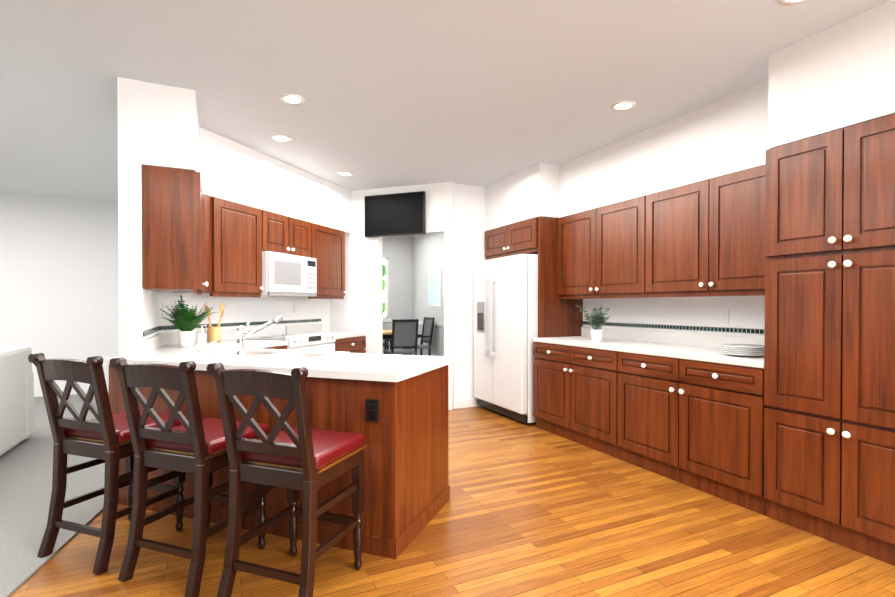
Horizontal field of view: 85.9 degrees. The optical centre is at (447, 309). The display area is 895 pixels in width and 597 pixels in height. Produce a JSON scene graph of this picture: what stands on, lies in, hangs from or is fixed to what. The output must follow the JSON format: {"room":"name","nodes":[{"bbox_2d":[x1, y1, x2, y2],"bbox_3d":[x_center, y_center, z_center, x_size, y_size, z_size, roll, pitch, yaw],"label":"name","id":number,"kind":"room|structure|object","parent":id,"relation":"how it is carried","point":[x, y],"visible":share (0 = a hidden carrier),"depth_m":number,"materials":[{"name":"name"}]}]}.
{"room":"kitchen","nodes":[
{"label":"kitchen","id":0,"kind":"room"},
{"bbox_2d":[0,392,108,596],"bbox_3d":[-5.166,1.237,-0.195,8.327,0.012,12.360,0,1,-25],"label":"floor","id":1,"kind":"structure","parent":0,"point":[26,471],"depth_m":3.08,"materials":[{"name":"white carpet"}]},
{"bbox_2d":[0,346,33,455],"bbox_3d":[-3.790,0.728,3.225,0.980,0.942,2.300,0,1,-25],"label":"sofa","id":2,"kind":"object","parent":1,"relation":"on","point":[16,400],"visible":1,"depth_m":4.09,"materials":[{"name":"grey fabric"}]},
{"bbox_2d":[0,194,118,389],"bbox_3d":[-7.812,-0.160,5.454,8.327,2.700,0.140,0,1,-25],"label":"wall","id":3,"kind":"structure","parent":0,"point":[59,266],"depth_m":6.56,"materials":[{"name":"white paint"}]},
{"bbox_2d":[34,386,108,396],"bbox_3d":[-7.780,1.135,5.398,8.327,0.088,0.012,0,1,-25],"label":"baseboard","id":4,"kind":"structure","parent":3,"relation":"attached to","point":[37,393],"depth_m":6.61,"materials":[{"name":"white"}]},
{"bbox_2d":[117,77,158,356],"bbox_3d":[-3.002,-0.157,5.147,0.128,2.700,4.490,0,1,-25],"label":"wall","id":5,"kind":"structure","parent":0,"point":[138,309],"depth_m":3.11,"materials":[{"name":"white paint"}]},
{"bbox_2d":[142,165,206,292],"bbox_3d":[-1.994,-0.545,3.545,0.336,0.805,0.740,0,1,-25],"label":"upper cabinet","id":6,"kind":"object","parent":5,"relation":"attached to","point":[196,240],"depth_m":3.22,"materials":[{"name":"brown wood"}]},
{"bbox_2d":[159,291,329,338],"bbox_3d":[-1.988,-0.157,5.187,0.120,2.700,2.585,0,1,20],"label":"wall","id":7,"kind":"structure","parent":0,"point":[252,309],"depth_m":4.98,"materials":[{"name":"white paint"}]},
{"bbox_2d":[143,333,162,352],"bbox_3d":[-2.174,0.247,3.559,0.020,0.100,0.884,0,1,-25],"label":"backsplash","id":8,"kind":"structure","parent":7,"relation":"attached to","point":[148,344],"depth_m":3.42,"materials":[{"name":"white tile"}]},
{"bbox_2d":[207,195,222,292],"bbox_3d":[-2.123,-0.550,4.075,0.366,0.805,0.295,0,1,-25],"label":"upper cabinet","id":9,"kind":"object","parent":7,"relation":"attached to","point":[214,205],"depth_m":4.05,"materials":[{"name":"brown wood"}]},
{"bbox_2d":[194,199,266,296],"bbox_3d":[-2.030,-0.553,4.369,0.655,0.805,0.655,0,1,-25],"label":"upper cabinet","id":10,"kind":"object","parent":7,"relation":"attached to","point":[244,227],"depth_m":4.34,"materials":[{"name":"brown wood"}]},
{"bbox_2d":[267,211,298,252],"bbox_3d":[-1.693,-0.764,4.796,0.340,0.378,0.328,0,1,-25],"label":"upper cabinet","id":11,"kind":"object","parent":7,"relation":"attached to","point":[282,231],"depth_m":4.85,"materials":[{"name":"brown wood"}]},
{"bbox_2d":[260,251,316,296],"bbox_3d":[-1.745,-0.352,4.989,0.450,0.423,0.760,0,1,20],"label":"over-the-range microwave","id":12,"kind":"object","parent":11,"relation":"attached to","point":[286,275],"visible":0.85,"depth_m":4.83,"materials":[{"name":"white plastic"}]},
{"bbox_2d":[284,220,322,256],"bbox_3d":[-1.799,-0.766,5.004,0.793,0.390,0.793,0,1,-25],"label":"upper cabinet","id":13,"kind":"object","parent":7,"relation":"attached to","point":[310,234],"depth_m":5.27,"materials":[{"name":"brown wood"}]},
{"bbox_2d":[311,226,346,296],"bbox_3d":[-1.394,-0.565,5.635,0.495,0.793,0.495,0,1,-25],"label":"upper cabinet","id":14,"kind":"object","parent":7,"relation":"attached to","point":[330,264],"depth_m":5.67,"materials":[{"name":"brown wood"}]},
{"bbox_2d":[141,81,351,233],"bbox_3d":[-1.664,-1.232,4.739,1.989,0.538,2.634,0,1,-25],"label":"soffit","id":15,"kind":"structure","parent":0,"point":[174,134],"depth_m":4.21,"materials":[{"name":"white paint"}]},
{"bbox_2d":[330,182,454,409],"bbox_3d":[-0.773,-0.166,6.057,1.810,2.700,0.120,0,1,20],"label":"wall","id":16,"kind":"structure","parent":0,"point":[349,312],"depth_m":6.05,"materials":[{"name":"white paint"}]},
{"bbox_2d":[365,191,425,237],"bbox_3d":[-0.644,-1.159,5.895,0.809,0.510,0.075,0,1,20],"label":"tv","id":17,"kind":"object","parent":16,"relation":"attached to","point":[399,214],"visible":0.96,"depth_m":5.85,"materials":[{"name":"black plastic"}]},
{"bbox_2d":[377,230,444,355],"bbox_3d":[-0.435,0.120,5.937,0.902,2.131,0.118,0,1,20],"label":"door frame","id":18,"kind":"structure","parent":16,"relation":"attached to","point":[379,289],"depth_m":6.06,"materials":[{"name":"white"}]},
{"bbox_2d":[382,235,412,354],"bbox_3d":[-2.262,-0.197,9.406,3.570,2.700,0.120,0,1,-25],"label":"wall","id":19,"kind":"structure","parent":0,"point":[397,251],"depth_m":9.93,"materials":[{"name":"grey paint"}]},
{"bbox_2d":[382,257,390,321],"bbox_3d":[-1.680,-0.433,9.657,1.120,1.366,0.115,0,1,-25],"label":"dining room window","id":20,"kind":"structure","parent":19,"relation":"in","point":[385,318],"depth_m":9.87,"materials":[{"name":"white"}]},
{"bbox_2d":[413,233,443,355],"bbox_3d":[0.190,-0.186,8.234,0.120,2.700,4.080,0,1,-25],"label":"wall","id":21,"kind":"structure","parent":0,"point":[428,252],"depth_m":9.32,"materials":[{"name":"grey paint"}]},
{"bbox_2d":[418,321,443,325],"bbox_3d":[0.129,0.698,8.214,0.015,0.908,4.080,0,1,-25],"label":"trim","id":22,"kind":"structure","parent":21,"relation":"attached to","point":[435,323],"depth_m":8.88,"materials":[{"name":"white"}]},
{"bbox_2d":[428,270,440,305],"bbox_3d":[-0.244,-0.393,8.985,0.024,0.660,0.550,0,1,-25],"label":"framed picture","id":23,"kind":"object","parent":21,"relation":"attached to","point":[434,288],"visible":1,"depth_m":8.95,"materials":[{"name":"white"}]},
{"bbox_2d":[0,0,887,201],"bbox_3d":[-2.885,-1.546,3.958,16.000,0.100,18.000,0,1,-25],"label":"ceiling","id":24,"kind":"structure","parent":0,"point":[399,93],"depth_m":3.04,"materials":[{"name":"grey paint"}]},
{"bbox_2d":[271,135,291,141],"bbox_3d":[-1.444,-1.494,4.194,0.176,0.004,0.176,0,1,-25],"label":"recessed light","id":25,"kind":"object","parent":24,"relation":"in","point":[283,138],"visible":1,"depth_m":4.19,"materials":[{"name":"white"}]},
{"bbox_2d":[279,94,304,104],"bbox_3d":[-1.095,-1.487,3.400,0.176,0.004,0.176,0,1,-25],"label":"recessed light","id":26,"kind":"object","parent":24,"relation":"in","point":[294,99],"visible":1,"depth_m":3.40,"materials":[{"name":"white"}]},
{"bbox_2d":[337,171,352,175],"bbox_3d":[-1.132,-1.505,5.330,0.176,0.004,0.176,0,1,-25],"label":"recessed light","id":27,"kind":"object","parent":24,"relation":"in","point":[343,173],"visible":0.96,"depth_m":5.31,"materials":[{"name":"white"}]},
{"bbox_2d":[610,101,635,110],"bbox_3d":[1.283,-1.488,3.514,0.176,0.004,0.176,0,1,-25],"label":"recessed light","id":28,"kind":"object","parent":24,"relation":"in","point":[622,105],"visible":1,"depth_m":3.50,"materials":[{"name":"white"}]},
{"bbox_2d":[777,0,807,4],"bbox_3d":[1.647,-1.476,2.247,0.176,0.004,0.176,0,1,-25],"label":"recessed light","id":29,"kind":"object","parent":24,"relation":"in","point":[787,2],"visible":1,"depth_m":2.31,"materials":[{"name":"white"}]},
{"bbox_2d":[9,406,894,596],"bbox_3d":[-2.885,1.229,3.985,16.000,0.050,18.000,0,1,-25],"label":"floor","id":30,"kind":"structure","parent":0,"point":[529,510],"depth_m":2.43,"materials":[{"name":"brown wood"}]},
{"bbox_2d":[28,353,184,573],"bbox_3d":[-1.723,0.718,2.497,0.455,1.013,0.523,0,1,20],"label":"stool","id":31,"kind":"object","parent":30,"relation":"on","point":[103,436],"visible":0.85,"depth_m":2.34,"materials":[{"name":"brown wood"}]},
{"bbox_2d":[109,357,269,596],"bbox_3d":[-1.196,0.719,2.306,0.455,1.013,0.523,0,1,20],"label":"stool","id":32,"kind":"object","parent":30,"relation":"on","point":[195,443],"visible":0.94,"depth_m":2.15,"materials":[{"name":"brown wood"}]},
{"bbox_2d":[103,333,452,557],"bbox_3d":[-1.271,0.751,3.492,1.957,0.917,2.904,0,1,-25],"label":"base cabinet","id":33,"kind":"object","parent":30,"relation":"on","point":[342,409],"depth_m":2.62,"materials":[{"name":"brown wood"}]},
{"bbox_2d":[160,295,217,346],"bbox_3d":[-2.055,0.088,3.839,0.403,0.412,0.425,0,1,-25],"label":"fern plant","id":34,"kind":"object","parent":33,"relation":"on","point":[186,321],"visible":1,"depth_m":3.77,"materials":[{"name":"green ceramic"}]},
{"bbox_2d":[198,324,206,351],"bbox_3d":[-1.737,0.200,3.410,0.060,0.196,0.060,0,1,-25],"label":"soap bottle","id":35,"kind":"object","parent":33,"relation":"on","point":[201,341],"visible":1,"depth_m":3.39,"materials":[{"name":"white plastic"}]},
{"bbox_2d":[207,340,219,354],"bbox_3d":[-1.518,0.245,3.116,0.076,0.087,0.076,0,1,-25],"label":"soap pump","id":36,"kind":"object","parent":33,"relation":"on","point":[210,347],"visible":0.96,"depth_m":3.09,"materials":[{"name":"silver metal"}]},
{"bbox_2d":[205,303,224,342],"bbox_3d":[-2.053,0.115,4.247,0.156,0.350,0.182,0,1,-25],"label":"utensil crock","id":37,"kind":"object","parent":33,"relation":"on","point":[214,333],"visible":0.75,"depth_m":4.20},
{"bbox_2d":[286,332,365,336],"bbox_3d":[-1.411,0.298,5.649,0.934,0.040,0.934,0,1,-25],"label":"countertop","id":38,"kind":"structure","parent":33,"relation":"on","point":[364,334],"depth_m":5.83,"materials":[{"name":"white stone"}]},
{"bbox_2d":[365,399,377,421],"bbox_3d":[-0.375,0.499,2.383,0.072,0.110,0.004,0,1,20],"label":"outlet","id":39,"kind":"object","parent":33,"relation":"attached to","point":[371,407],"visible":1,"depth_m":2.38,"materials":[{"name":"black plastic"}]},
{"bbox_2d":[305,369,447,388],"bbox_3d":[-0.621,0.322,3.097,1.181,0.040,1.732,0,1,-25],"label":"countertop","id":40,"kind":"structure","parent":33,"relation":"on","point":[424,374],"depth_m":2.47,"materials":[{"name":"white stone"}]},
{"bbox_2d":[234,315,282,355],"bbox_3d":[-1.224,0.164,3.138,0.309,0.247,0.290,0,1,-25],"label":"faucet","id":41,"kind":"object","parent":40,"relation":"on","point":[241,334],"visible":1,"depth_m":3.00,"materials":[{"name":"silver metal"}]},
{"bbox_2d":[207,362,366,596],"bbox_3d":[-0.670,0.721,2.115,0.455,1.013,0.523,0,1,20],"label":"stool","id":42,"kind":"object","parent":30,"relation":"on","point":[306,458],"visible":1,"depth_m":1.97,"materials":[{"name":"brown wood"}]},
{"bbox_2d":[245,332,335,350],"bbox_3d":[-1.622,0.717,4.956,0.711,0.955,0.767,0,1,20],"label":"range","id":43,"kind":"object","parent":30,"relation":"on","point":[323,341],"visible":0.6,"depth_m":4.83,"materials":[{"name":"white metal"}]},
{"bbox_2d":[391,381,449,558],"bbox_3d":[-0.128,0.782,2.721,0.547,0.869,0.548,0,1,-25],"label":"peninsula end panel","id":44,"kind":"object","parent":30,"relation":"on","point":[420,488],"depth_m":2.60,"materials":[{"name":"brown wood"}]},
{"bbox_2d":[474,254,537,422],"bbox_3d":[0.829,0.292,5.500,0.780,1.735,1.053,0,1,-25],"label":"fridge","id":45,"kind":"object","parent":30,"relation":"on","point":[505,310],"visible":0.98,"depth_m":5.16,"materials":[{"name":"white metal"}]},
{"bbox_2d":[533,342,608,454],"bbox_3d":[1.422,0.764,4.482,0.643,0.870,1.225,0,1,-25],"label":"base cabinet","id":46,"kind":"object","parent":30,"relation":"on","point":[571,383],"depth_m":4.35,"materials":[{"name":"brown wood"}]},
{"bbox_2d":[609,350,776,519],"bbox_3d":[1.893,0.774,3.473,0.643,0.870,1.298,0,1,-25],"label":"base cabinet","id":47,"kind":"object","parent":30,"relation":"on","point":[701,424],"depth_m":3.19,"materials":[{"name":"brown wood"}]},
{"bbox_2d":[533,334,760,365],"bbox_3d":[1.649,0.314,3.989,0.645,0.040,2.305,0,1,-25],"label":"countertop","id":48,"kind":"structure","parent":47,"relation":"on","point":[714,354],"depth_m":3.77,"materials":[{"name":"white stone"}]},
{"bbox_2d":[575,304,614,341],"bbox_3d":[1.335,0.120,4.368,0.339,0.338,0.296,0,1,-25],"label":"plant","id":49,"kind":"object","parent":48,"relation":"on","point":[596,321],"visible":1,"depth_m":4.33,"materials":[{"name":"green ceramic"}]},
{"bbox_2d":[721,344,763,356],"bbox_3d":[1.943,0.267,3.141,0.270,0.068,0.270,0,1,-25],"label":"plates","id":50,"kind":"object","parent":48,"relation":"on","point":[748,350],"visible":0.92,"depth_m":3.07,"materials":[{"name":"white ceramic"}]},
{"bbox_2d":[761,114,894,565],"bbox_3d":[2.303,0.142,2.590,0.643,2.150,0.780,0,1,-25],"label":"tall cabinet","id":51,"kind":"object","parent":30,"relation":"on","point":[794,426],"depth_m":2.48,"materials":[{"name":"brown wood"}]},
{"bbox_2d":[455,183,484,400],"bbox_3d":[0.551,-0.166,6.069,1.200,2.700,0.150,0,1,-25],"label":"wall","id":52,"kind":"structure","parent":0,"point":[469,225],"depth_m":5.83,"materials":[{"name":"white paint"}]},
{"bbox_2d":[583,295,764,337],"bbox_3d":[3.038,-0.127,1.977,0.160,2.700,9.370,0,1,-25],"label":"wall","id":53,"kind":"structure","parent":0,"point":[746,311],"depth_m":4.03,"materials":[{"name":"white paint"}]},
{"bbox_2d":[485,216,556,257],"bbox_3d":[0.947,-0.800,5.542,0.589,0.318,1.066,0,1,-25],"label":"upper cabinet","id":54,"kind":"object","parent":53,"relation":"attached to","point":[537,235],"depth_m":5.12,"materials":[{"name":"brown wood"}]},
{"bbox_2d":[553,198,648,297],"bbox_3d":[1.558,-0.546,4.533,0.343,0.810,1.225,0,1,-25],"label":"upper cabinet","id":55,"kind":"object","parent":53,"relation":"attached to","point":[597,248],"depth_m":4.45,"materials":[{"name":"brown wood"}]},
{"bbox_2d":[581,326,760,345],"bbox_3d":[1.932,0.243,4.121,0.020,0.100,2.305,0,1,-25],"label":"backsplash","id":56,"kind":"structure","parent":53,"relation":"attached to","point":[633,335],"depth_m":4.09,"materials":[{"name":"white tile"}]},
{"bbox_2d":[637,166,760,293],"bbox_3d":[2.014,-0.537,3.557,0.343,0.810,1.225,0,1,-25],"label":"upper cabinet","id":57,"kind":"object","parent":53,"relation":"attached to","point":[702,237],"depth_m":3.49,"materials":[{"name":"brown wood"}]},
{"bbox_2d":[720,310,728,324],"bbox_3d":[2.134,0.059,3.709,0.008,0.115,0.070,0,1,-25],"label":"outlet","id":58,"kind":"object","parent":53,"relation":"attached to","point":[724,317],"visible":1,"depth_m":3.70,"materials":[{"name":"white plastic"}]},
{"bbox_2d":[485,0,894,230],"bbox_3d":[2.683,-1.202,1.799,0.617,0.543,9.367,0,1,-25],"label":"soffit","id":59,"kind":"structure","parent":0,"point":[840,75],"depth_m":3.27,"materials":[{"name":"white paint"}]},
{"bbox_3d":[-1.356,1.165,7.480,3.330,0.012,4.160,0,1,-25],"label":"floor","id":60,"kind":"structure","parent":0,"visible":0},
{"bbox_2d":[382,329,406,354],"bbox_3d":[-1.410,0.766,8.478,1.300,0.768,0.900,0,1,-25],"label":"dining table","id":61,"kind":"object","parent":60,"relation":"on","point":[387,334],"depth_m":8.23,"materials":[{"name":"brown wood"}]},
{"bbox_2d":[384,319,418,354],"bbox_3d":[-0.768,0.654,7.929,0.440,1.003,0.497,0,1,-25],"label":"dining chair","id":62,"kind":"object","parent":60,"relation":"on","point":[404,333],"visible":0.79,"depth_m":7.75,"materials":[{"name":"black wood"}]},
{"bbox_2d":[402,317,434,355],"bbox_3d":[-0.551,0.645,8.878,0.497,1.003,0.440,0,1,-25],"label":"dining chair","id":63,"kind":"object","parent":60,"relation":"on","point":[427,330],"visible":0.58,"depth_m":8.89,"materials":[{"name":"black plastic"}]}
]}

